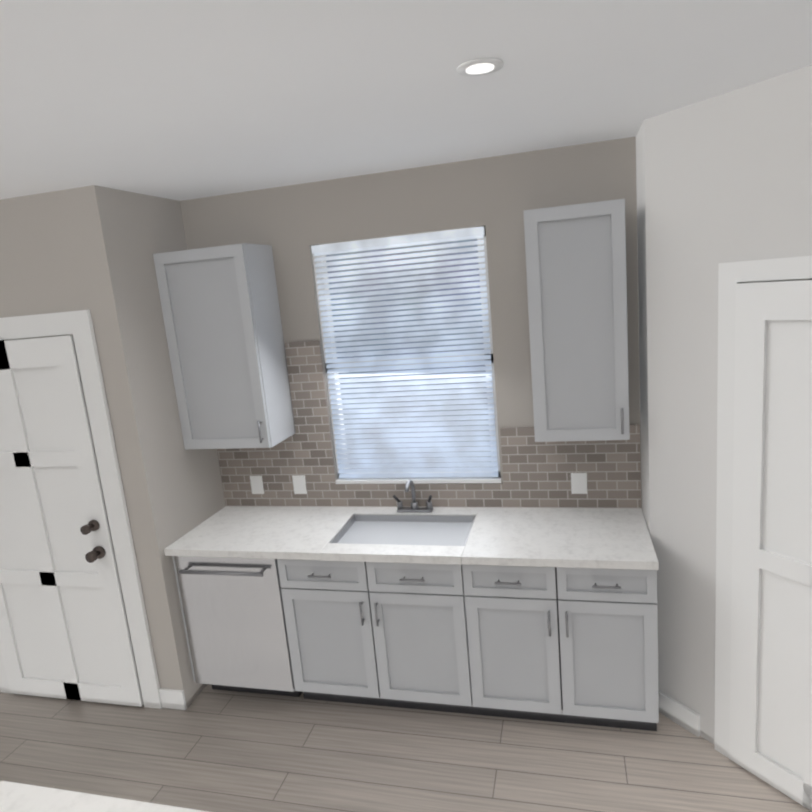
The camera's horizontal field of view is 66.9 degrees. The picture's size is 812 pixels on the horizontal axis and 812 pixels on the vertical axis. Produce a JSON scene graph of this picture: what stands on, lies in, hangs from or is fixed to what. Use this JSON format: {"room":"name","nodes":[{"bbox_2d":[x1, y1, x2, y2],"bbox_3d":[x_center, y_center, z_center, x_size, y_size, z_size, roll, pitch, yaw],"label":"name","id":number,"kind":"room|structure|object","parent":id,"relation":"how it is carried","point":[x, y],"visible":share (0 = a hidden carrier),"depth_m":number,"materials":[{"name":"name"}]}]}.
{"room":"kitchen","nodes":[
{"label":"kitchen","id":0,"kind":"room"},
{"bbox_2d":[0,185,225,707],"bbox_3d":[-3.453,0.319,4.087,4.620,2.740,0.820,-2,11,15],"label":"wall","id":1,"kind":"structure","parent":0,"point":[93,249],"depth_m":3.11,"materials":[{"name":"paint"}]},
{"bbox_2d":[0,310,161,708],"bbox_3d":[-1.998,0.629,3.286,1.130,2.180,0.110,-2,11,15],"label":"entry door","id":2,"kind":"structure","parent":1,"relation":"in","point":[73,622],"depth_m":3.27,"materials":[{"name":"white wood"}]},
{"bbox_2d":[159,688,699,736],"bbox_3d":[-2.347,2.219,0.729,8.340,0.110,6.470,-2,11,15],"label":"baseboard","id":3,"kind":"structure","parent":1,"relation":"attached to","point":[680,714],"depth_m":2.96,"materials":[{"name":"white wood"}]},
{"bbox_2d":[0,684,811,811],"bbox_3d":[-2.297,2.288,0.905,8.640,0.100,7.100,-2,11,15],"label":"floor","id":4,"kind":"structure","parent":0,"point":[209,749],"depth_m":2.88,"materials":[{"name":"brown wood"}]},
{"bbox_2d":[0,781,208,811],"bbox_3d":[-0.935,1.678,0.722,0.810,0.920,2.030,-2,11,15],"label":"kitchen island","id":5,"kind":"object","parent":4,"relation":"on","point":[17,797],"visible":1,"depth_m":1.60,"materials":[{"name":"stone"}]},
{"bbox_2d":[174,556,302,696],"bbox_3d":[-0.845,1.146,3.523,0.600,0.875,0.653,-2,11,15],"label":"dishwasher","id":6,"kind":"object","parent":4,"relation":"on","point":[234,614],"visible":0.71,"depth_m":3.25,"materials":[{"name":"plastic"}]},
{"bbox_2d":[277,517,487,715],"bbox_3d":[-0.060,1.108,3.342,1.007,0.880,0.597,-2,11,15],"label":"base cabinet","id":7,"kind":"object","parent":4,"relation":"on","point":[359,632],"depth_m":3.07,"materials":[{"name":"wood"}]},
{"bbox_2d":[164,505,658,572],"bbox_3d":[-0.022,0.659,3.215,2.424,0.040,0.632,-2,11,15],"label":"countertop","id":8,"kind":"structure","parent":7,"relation":"on","point":[514,536],"depth_m":3.09,"materials":[{"name":"white stone"}]},
{"bbox_2d":[393,480,432,512],"bbox_3d":[0.027,0.500,3.363,0.225,0.206,0.169,-2,11,15],"label":"faucet","id":9,"kind":"object","parent":8,"relation":"on","point":[414,507],"visible":1,"depth_m":3.41,"materials":[{"name":"silver metal"}]},
{"bbox_2d":[476,519,658,730],"bbox_3d":[0.753,1.077,3.125,0.913,0.880,0.597,-2,11,15],"label":"base cabinet","id":10,"kind":"object","parent":4,"relation":"on","point":[526,588],"depth_m":2.82,"materials":[{"name":"wood"}]},
{"bbox_2d":[0,0,811,200],"bbox_3d":[-2.548,-0.489,0.363,8.640,0.100,7.100,-2,11,15],"label":"ceiling","id":11,"kind":"structure","parent":0,"point":[179,100],"depth_m":1.77,"materials":[{"name":"paint"}]},
{"bbox_2d":[457,58,502,76],"bbox_3d":[0.207,-0.945,1.718,0.129,0.007,0.129,-7,11,-9],"label":"recessed light","id":12,"kind":"object","parent":11,"relation":"in","point":[479,67],"visible":0.94,"depth_m":1.67,"materials":[{"name":"white plastic"}]},
{"bbox_2d":[180,137,641,508],"bbox_3d":[0.033,0.118,3.499,2.430,2.740,0.150,-2,11,15],"label":"wall","id":13,"kind":"structure","parent":0,"point":[495,196],"depth_m":3.17,"materials":[{"name":"paint"}]},
{"bbox_2d":[153,243,294,449],"bbox_3d":[-0.993,-0.316,3.395,0.527,1.070,0.361,-2,11,15],"label":"upper cabinet","id":14,"kind":"object","parent":13,"relation":"attached to","point":[222,322],"visible":1,"depth_m":3.27,"materials":[{"name":"wood"}]},
{"bbox_2d":[311,226,500,483],"bbox_3d":[0.007,-0.238,3.395,0.960,1.360,0.112,-2,11,15],"label":"kitchen window","id":15,"kind":"structure","parent":13,"relation":"in","point":[398,461],"depth_m":3.37,"materials":[{"name":"grey plastic"}]},
{"bbox_2d":[523,199,629,441],"bbox_3d":[0.811,-0.386,2.916,0.430,1.070,0.361,-2,11,15],"label":"upper cabinet","id":16,"kind":"object","parent":13,"relation":"attached to","point":[576,282],"visible":1,"depth_m":2.78,"materials":[{"name":"wood"}]},
{"bbox_2d":[636,65,811,743],"bbox_3d":[1.743,0.180,2.386,1.440,2.740,1.450,-2,11,15],"label":"wall","id":17,"kind":"structure","parent":0,"point":[725,178],"depth_m":2.53,"materials":[{"name":"paint"}]},
{"bbox_2d":[714,256,811,810],"bbox_3d":[1.519,0.547,2.195,0.622,2.135,0.622,-2,11,15],"label":"pantry door","id":18,"kind":"structure","parent":17,"relation":"in","point":[763,676],"depth_m":2.37,"materials":[{"name":"white wood"}]},
{"bbox_3d":[1.518,0.876,-1.072,0.150,2.740,5.500,-2,11,15],"label":"wall","id":19,"kind":"structure","parent":0,"visible":0},
{"bbox_2d":[250,476,263,493],"bbox_3d":[-0.903,0.478,3.723,0.080,0.115,0.005,-2,11,15],"label":"electrical outlet plate","id":20,"kind":"object","parent":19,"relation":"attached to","point":[256,481],"depth_m":3.72,"materials":[{"name":"white plastic"}]},
{"bbox_2d":[292,475,306,493],"bbox_3d":[-0.632,0.468,3.651,0.080,0.115,0.005,-2,11,15],"label":"electrical outlet plate","id":21,"kind":"object","parent":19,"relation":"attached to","point":[299,483],"depth_m":3.65,"materials":[{"name":"white plastic"}]},
{"bbox_2d":[571,473,586,493],"bbox_3d":[0.913,0.408,3.240,0.080,0.115,0.005,-2,11,15],"label":"electrical outlet plate","id":22,"kind":"object","parent":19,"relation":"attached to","point":[578,483],"depth_m":3.24,"materials":[{"name":"white plastic"}]},
{"label":"outside","id":23,"kind":"structure","parent":0,"visible":0},
{"bbox_2d":[326,239,490,468],"bbox_3d":[0.760,-1.929,5.107,12.000,6.000,0.001,-2,11,15],"label":"sky","id":24,"kind":"structure","parent":23,"point":[409,326],"depth_m":5.56,"materials":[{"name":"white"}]}
]}

